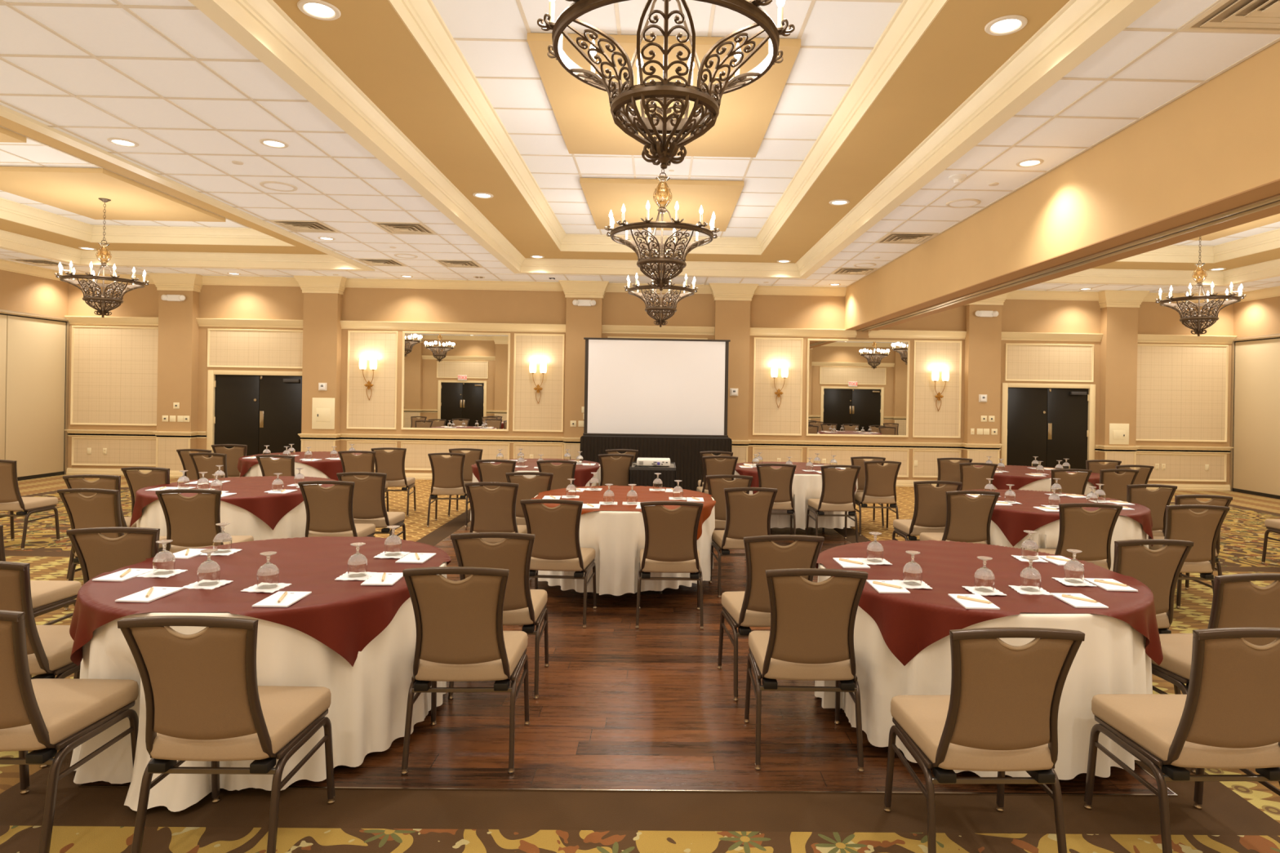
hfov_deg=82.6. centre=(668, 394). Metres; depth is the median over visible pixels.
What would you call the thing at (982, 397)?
thermostat
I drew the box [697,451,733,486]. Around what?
banquet chair
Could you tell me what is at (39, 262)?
ceiling vent
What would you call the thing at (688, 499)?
notepad
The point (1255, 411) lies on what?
wall
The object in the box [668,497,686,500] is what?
paper napkin
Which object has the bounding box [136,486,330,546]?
tablecloth
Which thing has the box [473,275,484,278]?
fitting
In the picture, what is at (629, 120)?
chandelier
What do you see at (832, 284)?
recessed light
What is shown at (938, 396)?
flower
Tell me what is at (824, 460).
wall outlet
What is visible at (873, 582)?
pen
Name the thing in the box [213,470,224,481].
bowl
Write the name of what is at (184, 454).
banquet chair
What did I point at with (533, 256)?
recessed light
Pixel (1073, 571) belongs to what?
bowl
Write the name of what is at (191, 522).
banquet chair
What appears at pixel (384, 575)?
pen
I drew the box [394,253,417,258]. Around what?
ceiling speaker
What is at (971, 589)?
paper napkin
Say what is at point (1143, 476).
banquet chair
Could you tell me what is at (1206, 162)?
ceiling beam
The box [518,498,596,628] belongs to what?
banquet chair
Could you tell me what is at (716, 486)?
banquet chair
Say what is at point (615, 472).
banquet chair
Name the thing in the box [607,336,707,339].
wall mirror
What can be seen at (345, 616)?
tablecloth
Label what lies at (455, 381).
wall mirror
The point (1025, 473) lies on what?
notepad
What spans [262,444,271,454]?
water goblet
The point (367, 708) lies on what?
tablecloth
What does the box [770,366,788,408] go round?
wall sconce
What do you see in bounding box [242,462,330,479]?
tablecloth
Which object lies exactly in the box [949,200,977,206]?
grille
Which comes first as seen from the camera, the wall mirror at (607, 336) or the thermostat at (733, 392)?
the thermostat at (733, 392)
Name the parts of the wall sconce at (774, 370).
lamp shade, lamp shade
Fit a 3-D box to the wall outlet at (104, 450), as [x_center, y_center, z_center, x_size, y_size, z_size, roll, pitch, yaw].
[-10.195,1.028,13.161,0.070,0.110,0.010,1,0,-1]
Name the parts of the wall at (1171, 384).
panel moulding, panel moulding, dado panel, wallpaper panel, wallpaper panel, moulding, panel moulding, overdoor panel, wallpaper panel, moulding, dado panel, wallpaper panel, panel moulding, panel moulding, dado panel, panel moulding, wallpaper panel, panel moulding, dado panel, panel moulding, moulding, wallpaper panel, baseboard, chair rail, crown moulding, wallpaper panel, moulding, panel moulding, dado panel, wallpaper panel, panel moulding, dado panel, panel moulding, panel moulding, dado panel, wallpaper panel, panel moulding, moulding, wallpaper panel, overdoor panel, panel moulding, moulding, wallpaper panel, dado panel, wallpaper panel, panel moulding, panel moulding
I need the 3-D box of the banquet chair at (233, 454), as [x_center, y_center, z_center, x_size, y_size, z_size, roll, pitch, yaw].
[-5.672,1.085,9.609,0.479,0.891,0.573,1,0,-6]
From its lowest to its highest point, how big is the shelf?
0.015 m
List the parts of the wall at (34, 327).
partition panel, header trim, crown moulding, partition panel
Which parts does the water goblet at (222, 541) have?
stem and foot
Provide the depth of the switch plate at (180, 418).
13.00 m
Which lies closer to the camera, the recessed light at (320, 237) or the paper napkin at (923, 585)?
the paper napkin at (923, 585)
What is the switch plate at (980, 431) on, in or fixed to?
attached to the wall at (1171, 384)
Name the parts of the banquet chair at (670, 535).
leg, leg, seat, seat rail, backrest, frame, leg, leg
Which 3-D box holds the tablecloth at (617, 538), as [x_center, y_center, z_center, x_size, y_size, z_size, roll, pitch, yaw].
[-0.384,1.192,6.209,1.560,0.627,1.562,1,0,7]
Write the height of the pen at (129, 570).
0.012 m
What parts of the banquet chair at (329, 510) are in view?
backrest, seat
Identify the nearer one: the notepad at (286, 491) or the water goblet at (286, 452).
the notepad at (286, 491)
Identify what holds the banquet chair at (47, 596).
on the floor
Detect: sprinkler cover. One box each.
[231,160,243,164]
[988,182,999,186]
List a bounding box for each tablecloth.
[69,536,451,666]
[70,561,446,812]
[129,475,337,530]
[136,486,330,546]
[237,451,361,480]
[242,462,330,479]
[470,464,600,520]
[471,458,599,487]
[531,485,715,539]
[533,494,715,595]
[733,470,857,529]
[734,461,858,493]
[814,563,1152,780]
[815,539,1163,666]
[961,488,1153,546]
[973,465,1099,489]
[985,515,1148,571]
[991,478,1096,494]
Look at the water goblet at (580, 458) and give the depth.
8.99 m
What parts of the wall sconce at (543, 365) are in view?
lamp shade, lamp shade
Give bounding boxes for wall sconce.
[359,358,377,399]
[528,361,546,404]
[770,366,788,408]
[931,369,949,411]
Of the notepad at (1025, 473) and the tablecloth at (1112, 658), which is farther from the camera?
the notepad at (1025, 473)
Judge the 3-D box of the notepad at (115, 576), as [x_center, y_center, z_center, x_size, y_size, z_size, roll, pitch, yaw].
[-2.518,0.836,3.375,0.140,0.006,0.210,1,0,2]
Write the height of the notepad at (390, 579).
0.006 m
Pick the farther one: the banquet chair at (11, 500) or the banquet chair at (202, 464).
the banquet chair at (202, 464)
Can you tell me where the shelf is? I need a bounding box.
[631,462,674,467]
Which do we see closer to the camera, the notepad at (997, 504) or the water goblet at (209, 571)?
the water goblet at (209, 571)
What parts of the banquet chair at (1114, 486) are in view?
frame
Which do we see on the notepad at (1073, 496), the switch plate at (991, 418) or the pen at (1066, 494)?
the pen at (1066, 494)
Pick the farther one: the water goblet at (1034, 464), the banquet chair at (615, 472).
the water goblet at (1034, 464)
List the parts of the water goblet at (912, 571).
stem and foot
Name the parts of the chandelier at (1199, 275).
stem, teardrop glass, chain, support rod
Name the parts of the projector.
socket panel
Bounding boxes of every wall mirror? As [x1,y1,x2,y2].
[400,331,510,431]
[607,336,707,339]
[805,338,910,437]
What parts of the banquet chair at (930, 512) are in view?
leg, seat rail, leg, seat, backrest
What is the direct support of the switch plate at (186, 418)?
attached to the wall at (1171, 384)
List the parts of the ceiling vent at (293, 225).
plate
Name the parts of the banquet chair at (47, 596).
frame, leg, seat rail, seat, leg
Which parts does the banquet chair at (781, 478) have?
backrest, frame, seat, leg, leg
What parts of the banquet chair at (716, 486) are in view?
seat, backrest, frame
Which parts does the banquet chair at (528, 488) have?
seat, backrest, frame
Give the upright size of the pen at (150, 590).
0.012 m
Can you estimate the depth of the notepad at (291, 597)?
3.00 m
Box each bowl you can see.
[152,550,175,574]
[177,475,189,488]
[196,477,208,489]
[197,560,220,586]
[210,479,222,492]
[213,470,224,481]
[213,531,231,552]
[304,450,311,459]
[564,456,570,460]
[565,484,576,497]
[653,478,662,489]
[672,485,683,498]
[751,462,759,466]
[813,460,820,465]
[866,541,883,562]
[1004,489,1015,502]
[1048,493,1060,506]
[1062,462,1070,468]
[1063,559,1084,582]
[1085,492,1097,503]
[1097,488,1105,502]
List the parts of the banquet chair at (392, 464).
backrest, frame, seat, leg, leg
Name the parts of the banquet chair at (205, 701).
leg, backrest, frame, leg, seat rail, seat, leg, leg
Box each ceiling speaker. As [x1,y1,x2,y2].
[259,181,297,191]
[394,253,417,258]
[853,262,875,267]
[945,198,981,208]
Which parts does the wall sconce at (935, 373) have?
lamp shade, lamp shade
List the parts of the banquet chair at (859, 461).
backrest, frame, leg, leg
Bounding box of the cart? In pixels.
[628,462,676,488]
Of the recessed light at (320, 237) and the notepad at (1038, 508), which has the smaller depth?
the notepad at (1038, 508)
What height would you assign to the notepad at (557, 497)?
0.006 m
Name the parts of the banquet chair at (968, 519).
seat, backrest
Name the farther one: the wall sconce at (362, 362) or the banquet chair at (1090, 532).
the wall sconce at (362, 362)
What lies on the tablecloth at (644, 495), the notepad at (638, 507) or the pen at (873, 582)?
the notepad at (638, 507)
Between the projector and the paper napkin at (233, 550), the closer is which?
the paper napkin at (233, 550)
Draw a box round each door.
[206,369,302,456]
[1000,382,1095,469]
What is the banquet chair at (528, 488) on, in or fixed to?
on the floor
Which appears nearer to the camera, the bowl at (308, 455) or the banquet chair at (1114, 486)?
the banquet chair at (1114, 486)
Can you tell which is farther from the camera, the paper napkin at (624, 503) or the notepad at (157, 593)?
the paper napkin at (624, 503)
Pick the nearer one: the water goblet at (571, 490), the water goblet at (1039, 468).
the water goblet at (571, 490)
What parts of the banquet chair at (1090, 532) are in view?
seat, backrest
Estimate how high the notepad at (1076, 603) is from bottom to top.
0.006 m
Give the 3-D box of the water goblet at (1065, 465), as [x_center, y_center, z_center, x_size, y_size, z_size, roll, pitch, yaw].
[4.987,0.879,9.125,0.088,0.147,0.088,1,0,-1]
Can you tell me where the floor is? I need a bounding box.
[0,474,1279,852]
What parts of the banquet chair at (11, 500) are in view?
backrest, leg, frame, seat, leg, seat rail, leg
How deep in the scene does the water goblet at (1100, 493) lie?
6.34 m
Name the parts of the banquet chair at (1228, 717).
leg, seat rail, leg, seat, leg, frame, backrest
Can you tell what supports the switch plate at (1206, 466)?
attached to the wall at (1171, 384)
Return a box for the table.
[580,435,732,491]
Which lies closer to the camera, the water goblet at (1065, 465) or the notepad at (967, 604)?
the notepad at (967, 604)
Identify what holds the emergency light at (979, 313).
attached to the wall at (1171, 384)
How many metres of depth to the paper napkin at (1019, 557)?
3.99 m
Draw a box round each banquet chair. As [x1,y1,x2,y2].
[0,459,60,550]
[0,524,81,625]
[0,560,80,768]
[0,609,138,852]
[57,488,166,610]
[62,474,137,581]
[66,527,159,679]
[117,615,335,852]
[120,466,169,515]
[155,488,253,552]
[176,448,211,480]
[189,453,227,479]
[211,444,247,477]
[255,454,294,476]
[297,480,375,537]
[336,471,405,540]
[337,450,389,511]
[371,447,416,516]
[400,566,530,774]
[426,453,471,527]
[447,448,483,516]
[448,532,549,699]
[464,481,527,543]
[475,459,515,488]
[505,471,553,524]
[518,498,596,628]
[536,460,576,490]
[598,453,634,485]
[605,448,638,462]
[635,501,703,629]
[696,455,737,493]
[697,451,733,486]
[706,475,752,559]
[708,487,777,598]
[716,534,824,701]
[743,568,867,772]
[755,463,796,541]
[805,465,861,542]
[849,460,901,537]
[850,456,885,528]
[883,627,1084,852]
[892,480,962,541]
[919,490,999,544]
[936,457,972,487]
[959,462,997,490]
[1038,502,1122,569]
[1050,468,1092,494]
[1083,627,1279,852]
[1085,459,1121,473]
[1098,468,1138,502]
[1112,538,1193,694]
[1115,464,1154,488]
[1126,484,1177,536]
[1148,494,1232,590]
[1151,573,1279,773]
[1162,504,1229,608]
[1261,519,1279,564]
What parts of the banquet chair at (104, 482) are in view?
leg, backrest, frame, seat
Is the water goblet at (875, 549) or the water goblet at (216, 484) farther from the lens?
the water goblet at (216, 484)
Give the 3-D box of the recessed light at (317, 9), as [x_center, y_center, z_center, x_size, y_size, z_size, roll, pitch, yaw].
[-2.022,-2.224,4.213,0.230,0.010,0.230,1,0,-1]
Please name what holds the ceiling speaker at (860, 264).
attached to the ceiling
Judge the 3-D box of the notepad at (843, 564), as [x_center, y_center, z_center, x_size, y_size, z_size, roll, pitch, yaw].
[0.966,0.892,3.850,0.140,0.006,0.210,1,0,-2]
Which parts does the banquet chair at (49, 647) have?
backrest, frame, seat, seat rail, leg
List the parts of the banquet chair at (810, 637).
leg, leg, seat, seat rail, frame, backrest, leg, leg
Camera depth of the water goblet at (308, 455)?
9.01 m
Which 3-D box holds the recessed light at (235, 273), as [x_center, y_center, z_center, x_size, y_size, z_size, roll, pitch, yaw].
[-7.639,-2.122,12.798,0.212,0.009,0.212,1,0,-1]
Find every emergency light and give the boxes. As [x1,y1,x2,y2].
[160,294,185,301]
[572,299,595,306]
[974,310,998,316]
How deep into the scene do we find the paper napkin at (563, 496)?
6.10 m
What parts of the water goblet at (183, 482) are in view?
stem and foot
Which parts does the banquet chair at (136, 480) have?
backrest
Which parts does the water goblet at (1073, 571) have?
stem and foot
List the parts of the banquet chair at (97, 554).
leg, frame, backrest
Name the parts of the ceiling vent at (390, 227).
plate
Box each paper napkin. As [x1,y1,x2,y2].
[136,568,187,577]
[170,486,195,489]
[182,579,233,589]
[200,548,242,555]
[240,582,291,593]
[334,572,376,580]
[373,551,409,558]
[561,495,579,498]
[584,488,602,490]
[599,502,617,505]
[622,502,639,505]
[648,488,665,491]
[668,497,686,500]
[857,557,892,564]
[892,579,932,589]
[961,586,1006,595]
[1008,585,1051,595]
[1011,555,1048,562]
[1042,505,1058,508]
[1051,577,1096,586]
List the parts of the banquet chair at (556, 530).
leg, backrest, frame, seat, leg, seat rail, leg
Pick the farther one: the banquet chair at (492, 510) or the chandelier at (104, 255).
the chandelier at (104, 255)
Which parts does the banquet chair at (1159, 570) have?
backrest, frame, seat, leg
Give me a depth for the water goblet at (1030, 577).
3.33 m
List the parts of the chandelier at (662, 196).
flame bulb, flame bulb, flame bulb, support rod, support rod, stem, teardrop glass, support rod, flame bulb, flame bulb, flame bulb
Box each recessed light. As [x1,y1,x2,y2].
[78,246,96,249]
[106,137,138,146]
[226,272,240,275]
[259,138,288,148]
[297,0,341,20]
[317,236,335,240]
[400,275,413,277]
[472,192,493,198]
[529,255,544,257]
[777,259,791,262]
[828,283,840,285]
[829,199,849,205]
[984,14,1027,35]
[1016,158,1044,167]
[1208,267,1226,271]
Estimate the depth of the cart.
8.65 m
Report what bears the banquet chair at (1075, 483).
on the floor
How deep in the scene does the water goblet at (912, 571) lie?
3.41 m
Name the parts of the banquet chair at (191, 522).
frame, backrest, seat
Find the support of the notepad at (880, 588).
on the tablecloth at (908, 624)
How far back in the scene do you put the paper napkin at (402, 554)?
3.83 m
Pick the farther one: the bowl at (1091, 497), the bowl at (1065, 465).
the bowl at (1065, 465)
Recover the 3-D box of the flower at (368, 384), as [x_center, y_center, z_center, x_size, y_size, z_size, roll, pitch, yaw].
[-5.425,-0.166,13.171,0.170,0.170,0.023,1,0,-1]
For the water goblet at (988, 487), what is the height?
0.147 m
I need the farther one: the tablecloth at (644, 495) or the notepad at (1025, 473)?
the notepad at (1025, 473)
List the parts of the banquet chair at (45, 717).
backrest, leg, frame, seat, leg, seat rail, leg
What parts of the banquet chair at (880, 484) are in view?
leg, seat, frame, backrest, leg, leg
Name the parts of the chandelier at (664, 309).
stem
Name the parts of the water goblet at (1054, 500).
stem and foot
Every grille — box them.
[263,182,293,190]
[396,254,415,257]
[856,263,873,266]
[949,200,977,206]
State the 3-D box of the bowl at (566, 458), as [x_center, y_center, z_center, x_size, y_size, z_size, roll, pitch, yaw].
[-1.298,0.801,9.347,0.087,0.104,0.087,1,0,-1]
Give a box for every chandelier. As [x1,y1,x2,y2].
[54,197,149,317]
[537,0,795,168]
[604,107,719,290]
[623,208,697,327]
[1155,236,1246,336]
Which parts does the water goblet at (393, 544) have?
stem and foot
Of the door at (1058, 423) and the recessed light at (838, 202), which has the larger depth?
the door at (1058, 423)
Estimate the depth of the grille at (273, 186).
7.21 m
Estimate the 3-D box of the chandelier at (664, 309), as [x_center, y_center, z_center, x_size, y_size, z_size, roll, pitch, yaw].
[-0.090,-1.625,9.399,0.949,1.514,0.949,1,0,-1]
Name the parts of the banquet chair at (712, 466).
seat, backrest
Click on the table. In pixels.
(685, 451)
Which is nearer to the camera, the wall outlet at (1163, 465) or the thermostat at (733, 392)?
the thermostat at (733, 392)
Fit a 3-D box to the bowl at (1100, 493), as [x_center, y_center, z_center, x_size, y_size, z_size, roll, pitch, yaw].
[3.779,0.881,6.375,0.087,0.104,0.087,1,0,-1]
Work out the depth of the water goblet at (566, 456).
9.31 m
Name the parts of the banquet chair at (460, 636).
leg, leg, backrest, frame, seat rail, seat, leg, leg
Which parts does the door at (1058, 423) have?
pull plate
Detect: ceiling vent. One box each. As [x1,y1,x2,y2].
[8,258,74,266]
[268,219,340,232]
[354,257,405,266]
[371,222,435,234]
[434,259,482,267]
[831,267,876,275]
[875,232,937,244]
[1178,0,1279,33]
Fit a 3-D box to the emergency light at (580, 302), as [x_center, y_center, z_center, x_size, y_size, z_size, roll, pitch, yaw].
[-1.509,-1.644,13.048,0.421,0.110,0.117,1,0,-1]
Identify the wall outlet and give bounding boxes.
[102,448,106,454]
[822,458,826,463]
[1155,463,1159,469]
[1161,463,1165,470]
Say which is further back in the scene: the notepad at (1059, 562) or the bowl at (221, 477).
the bowl at (221, 477)
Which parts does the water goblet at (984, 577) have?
stem and foot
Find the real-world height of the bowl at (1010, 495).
0.104 m
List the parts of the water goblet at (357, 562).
stem and foot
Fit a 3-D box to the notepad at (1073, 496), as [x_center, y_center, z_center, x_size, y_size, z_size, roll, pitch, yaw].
[3.741,0.936,6.705,0.140,0.006,0.210,1,0,-4]
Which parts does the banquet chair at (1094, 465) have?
backrest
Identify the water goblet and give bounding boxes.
[152,539,175,574]
[177,470,189,488]
[196,471,208,489]
[196,548,220,586]
[209,474,222,492]
[213,465,225,481]
[213,522,232,552]
[256,551,279,588]
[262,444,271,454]
[271,473,283,491]
[282,446,290,455]
[288,444,295,455]
[293,467,304,484]
[304,447,312,459]
[329,446,337,458]
[347,542,367,577]
[348,444,355,454]
[384,525,401,555]
[496,448,503,459]
[517,448,524,459]
[517,453,524,466]
[564,448,570,460]
[565,478,576,497]
[576,451,582,463]
[589,472,599,489]
[603,484,614,503]
[626,484,637,503]
[653,472,662,489]
[672,480,683,498]
[751,453,759,466]
[756,452,762,463]
[785,457,792,466]
[805,457,813,471]
[813,453,820,465]
[830,455,836,465]
[866,532,884,562]
[902,551,922,585]
[973,555,995,591]
[984,478,995,495]
[985,456,992,466]
[997,458,1004,471]
[1004,484,1015,502]
[1020,555,1040,591]
[1021,530,1038,558]
[1031,456,1039,468]
[1035,461,1044,474]
[1048,488,1060,506]
[1051,478,1062,494]
[1054,460,1062,469]
[1062,458,1070,468]
[1063,549,1084,582]
[1085,486,1097,503]
[1094,484,1105,502]
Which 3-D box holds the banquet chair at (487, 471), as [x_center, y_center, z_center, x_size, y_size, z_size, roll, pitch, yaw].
[-1.846,1.139,8.010,0.479,0.891,0.573,1,0,-1]
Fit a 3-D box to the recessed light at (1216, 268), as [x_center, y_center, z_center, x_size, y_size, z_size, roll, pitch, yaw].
[8.995,-2.049,11.921,0.230,0.010,0.230,1,0,-1]
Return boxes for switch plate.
[87,448,91,453]
[162,415,168,422]
[169,415,175,422]
[173,402,179,408]
[177,415,183,422]
[183,415,189,422]
[570,420,576,426]
[577,420,583,426]
[970,428,974,434]
[977,428,982,435]
[981,415,986,422]
[983,428,989,435]
[988,415,994,422]
[991,428,997,435]
[1204,464,1208,470]
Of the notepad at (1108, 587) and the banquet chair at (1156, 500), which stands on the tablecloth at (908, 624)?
the notepad at (1108, 587)
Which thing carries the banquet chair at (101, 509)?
on the floor
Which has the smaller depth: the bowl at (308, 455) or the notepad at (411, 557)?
the notepad at (411, 557)
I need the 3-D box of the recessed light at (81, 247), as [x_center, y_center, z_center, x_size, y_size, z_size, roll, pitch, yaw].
[-9.321,-2.341,11.676,0.230,0.010,0.230,1,0,-1]
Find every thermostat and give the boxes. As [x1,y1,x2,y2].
[318,382,327,391]
[729,388,737,395]
[978,394,986,402]
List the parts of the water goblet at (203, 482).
stem and foot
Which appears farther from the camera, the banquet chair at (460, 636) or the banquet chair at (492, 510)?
the banquet chair at (492, 510)
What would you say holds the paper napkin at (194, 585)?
on the tablecloth at (345, 616)
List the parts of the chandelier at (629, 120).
flame bulb, flame bulb, support rod, stem, support rod, flame bulb, flame bulb, flame bulb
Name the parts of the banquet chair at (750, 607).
leg, seat rail, leg, seat, frame, backrest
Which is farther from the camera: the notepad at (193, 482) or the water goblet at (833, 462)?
the water goblet at (833, 462)
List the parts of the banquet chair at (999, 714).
leg, leg, seat, seat rail, leg, frame, backrest, leg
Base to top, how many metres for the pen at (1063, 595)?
0.012 m
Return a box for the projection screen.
[582,337,730,437]
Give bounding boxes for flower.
[364,380,373,390]
[533,384,542,393]
[773,388,783,397]
[934,391,943,400]
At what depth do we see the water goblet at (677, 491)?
6.11 m
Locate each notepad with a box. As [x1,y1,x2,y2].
[92,568,153,582]
[115,586,184,602]
[145,486,176,490]
[173,548,204,559]
[189,480,212,484]
[221,493,236,497]
[252,591,311,607]
[267,489,297,493]
[302,458,321,461]
[360,572,403,585]
[395,552,436,563]
[542,495,561,499]
[576,488,586,492]
[582,503,600,508]
[635,503,654,509]
[665,488,672,492]
[686,497,703,502]
[832,557,870,568]
[866,580,910,593]
[947,593,999,609]
[995,501,1012,506]
[1025,473,1046,476]
[1032,506,1059,511]
[1038,555,1084,565]
[1049,592,1108,608]
[1061,493,1086,497]
[1084,577,1137,591]
[1105,500,1135,505]
[1115,507,1134,510]
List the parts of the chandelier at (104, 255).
support rod, stem, teardrop glass, chain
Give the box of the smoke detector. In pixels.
[948,173,966,183]
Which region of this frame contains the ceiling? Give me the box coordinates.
[0,0,1279,293]
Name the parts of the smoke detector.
plate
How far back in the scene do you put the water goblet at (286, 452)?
9.08 m
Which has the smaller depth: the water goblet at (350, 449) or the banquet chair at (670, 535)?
the banquet chair at (670, 535)
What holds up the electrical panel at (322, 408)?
attached to the wall at (1171, 384)
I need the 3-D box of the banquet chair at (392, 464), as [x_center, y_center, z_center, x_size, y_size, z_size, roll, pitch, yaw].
[-3.579,1.118,9.467,0.479,0.891,0.573,1,0,-8]
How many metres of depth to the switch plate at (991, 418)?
13.20 m
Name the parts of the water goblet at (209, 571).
stem and foot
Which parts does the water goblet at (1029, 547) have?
stem and foot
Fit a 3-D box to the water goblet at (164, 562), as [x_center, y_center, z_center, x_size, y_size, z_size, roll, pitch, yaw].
[-2.369,0.762,3.418,0.088,0.147,0.088,1,0,-1]
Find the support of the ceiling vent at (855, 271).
in the ceiling
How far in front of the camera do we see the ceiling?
6.02 m
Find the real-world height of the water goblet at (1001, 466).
0.147 m
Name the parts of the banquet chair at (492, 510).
backrest, seat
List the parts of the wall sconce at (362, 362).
lamp shade, lamp shade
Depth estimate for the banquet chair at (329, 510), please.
5.83 m
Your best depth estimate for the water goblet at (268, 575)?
3.18 m
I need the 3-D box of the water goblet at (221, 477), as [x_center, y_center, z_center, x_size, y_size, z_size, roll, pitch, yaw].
[-4.173,0.734,6.762,0.088,0.147,0.088,1,0,-1]
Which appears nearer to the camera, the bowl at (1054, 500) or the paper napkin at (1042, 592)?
the paper napkin at (1042, 592)
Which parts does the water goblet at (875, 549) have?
stem and foot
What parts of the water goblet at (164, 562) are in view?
stem and foot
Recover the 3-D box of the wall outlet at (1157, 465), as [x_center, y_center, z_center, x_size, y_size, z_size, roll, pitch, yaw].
[9.011,1.333,13.418,0.070,0.110,0.010,1,0,-1]
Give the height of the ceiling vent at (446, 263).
0.030 m
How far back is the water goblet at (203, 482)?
6.17 m
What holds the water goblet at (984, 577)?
on the paper napkin at (971, 589)
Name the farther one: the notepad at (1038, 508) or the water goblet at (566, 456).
the water goblet at (566, 456)
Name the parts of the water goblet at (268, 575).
stem and foot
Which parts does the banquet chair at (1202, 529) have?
leg, frame, seat, backrest, leg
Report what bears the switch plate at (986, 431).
attached to the wall at (1171, 384)
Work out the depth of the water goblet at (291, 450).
9.47 m
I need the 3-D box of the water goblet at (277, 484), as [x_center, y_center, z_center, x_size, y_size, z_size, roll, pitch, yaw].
[-3.329,0.747,6.200,0.088,0.147,0.088,1,0,-1]
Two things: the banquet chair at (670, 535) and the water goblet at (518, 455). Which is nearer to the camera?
the banquet chair at (670, 535)
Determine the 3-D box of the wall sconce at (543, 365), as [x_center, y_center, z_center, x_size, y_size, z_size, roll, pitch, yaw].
[-2.364,-0.209,13.188,0.320,0.757,0.166,1,0,-1]
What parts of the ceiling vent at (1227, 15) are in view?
plate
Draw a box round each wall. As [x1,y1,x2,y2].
[0,258,69,480]
[64,272,1236,491]
[1229,285,1279,499]
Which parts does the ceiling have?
tan ceiling panel, tan ceiling panel, cornice, cornice, tan ceiling panel, tan ceiling panel, cornice, cornice, cornice, tan ceiling panel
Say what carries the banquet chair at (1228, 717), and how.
on the floor
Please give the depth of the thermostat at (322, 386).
13.03 m
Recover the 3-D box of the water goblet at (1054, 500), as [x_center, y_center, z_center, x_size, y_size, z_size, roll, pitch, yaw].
[3.190,0.851,6.016,0.088,0.147,0.088,1,0,-1]
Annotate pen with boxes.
[120,568,131,577]
[145,586,153,597]
[277,591,287,602]
[381,572,386,582]
[839,558,863,564]
[872,581,902,588]
[956,595,992,604]
[1039,506,1057,510]
[1045,555,1070,561]
[1062,594,1098,603]
[1066,493,1084,496]
[1093,579,1128,586]
[1110,500,1128,503]
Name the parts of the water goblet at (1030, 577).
stem and foot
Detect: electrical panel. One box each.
[311,397,334,429]
[1109,423,1128,444]
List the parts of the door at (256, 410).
pull plate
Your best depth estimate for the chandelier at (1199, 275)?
9.42 m
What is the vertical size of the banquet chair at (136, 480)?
0.891 m
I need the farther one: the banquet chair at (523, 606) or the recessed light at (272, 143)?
the recessed light at (272, 143)
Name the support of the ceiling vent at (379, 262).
in the ceiling
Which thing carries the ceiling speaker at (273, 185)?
attached to the ceiling
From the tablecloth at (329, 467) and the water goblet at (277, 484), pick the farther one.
the tablecloth at (329, 467)
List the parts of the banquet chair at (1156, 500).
backrest, seat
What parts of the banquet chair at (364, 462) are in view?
frame, backrest, leg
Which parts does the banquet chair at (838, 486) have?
leg, leg, seat, frame, backrest, leg, leg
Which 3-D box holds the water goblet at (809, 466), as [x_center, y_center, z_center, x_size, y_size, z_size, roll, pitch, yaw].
[1.673,0.827,8.626,0.088,0.147,0.088,1,0,-1]
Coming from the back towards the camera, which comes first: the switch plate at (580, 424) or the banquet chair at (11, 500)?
the switch plate at (580, 424)
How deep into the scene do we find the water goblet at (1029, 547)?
4.00 m
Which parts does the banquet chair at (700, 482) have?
seat, backrest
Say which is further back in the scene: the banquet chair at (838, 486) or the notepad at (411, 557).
the banquet chair at (838, 486)
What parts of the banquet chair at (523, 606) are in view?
leg, backrest, frame, seat, leg, seat rail, leg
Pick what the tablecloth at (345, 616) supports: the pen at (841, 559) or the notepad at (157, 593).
the notepad at (157, 593)
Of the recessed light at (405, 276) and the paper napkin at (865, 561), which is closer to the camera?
the paper napkin at (865, 561)
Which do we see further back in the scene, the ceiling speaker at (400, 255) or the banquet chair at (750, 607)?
the ceiling speaker at (400, 255)
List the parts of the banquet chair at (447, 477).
leg, leg, backrest, frame, seat, leg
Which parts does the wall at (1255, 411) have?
partition panel, crown moulding, header trim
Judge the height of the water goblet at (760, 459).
0.147 m
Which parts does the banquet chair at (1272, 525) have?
seat, seat rail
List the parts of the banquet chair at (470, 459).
leg, leg, backrest, frame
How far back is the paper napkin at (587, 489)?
6.61 m
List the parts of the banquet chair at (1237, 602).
seat rail, seat, leg, frame, backrest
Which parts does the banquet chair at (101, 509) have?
leg, frame, backrest, seat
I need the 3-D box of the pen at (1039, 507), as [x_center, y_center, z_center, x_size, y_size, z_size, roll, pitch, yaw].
[3.062,0.917,5.857,0.012,0.012,0.146,1,0,-39]
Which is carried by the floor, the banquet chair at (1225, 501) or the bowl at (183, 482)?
the banquet chair at (1225, 501)
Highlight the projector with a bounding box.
[636,457,670,466]
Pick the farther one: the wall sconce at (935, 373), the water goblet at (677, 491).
the wall sconce at (935, 373)
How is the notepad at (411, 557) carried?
on the tablecloth at (345, 616)
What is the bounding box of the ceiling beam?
[844,40,1279,331]
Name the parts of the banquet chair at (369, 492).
backrest, frame, seat, seat rail, leg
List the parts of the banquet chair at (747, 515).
leg, seat rail, leg, seat, frame, backrest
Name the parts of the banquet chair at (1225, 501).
seat, leg, backrest, frame, leg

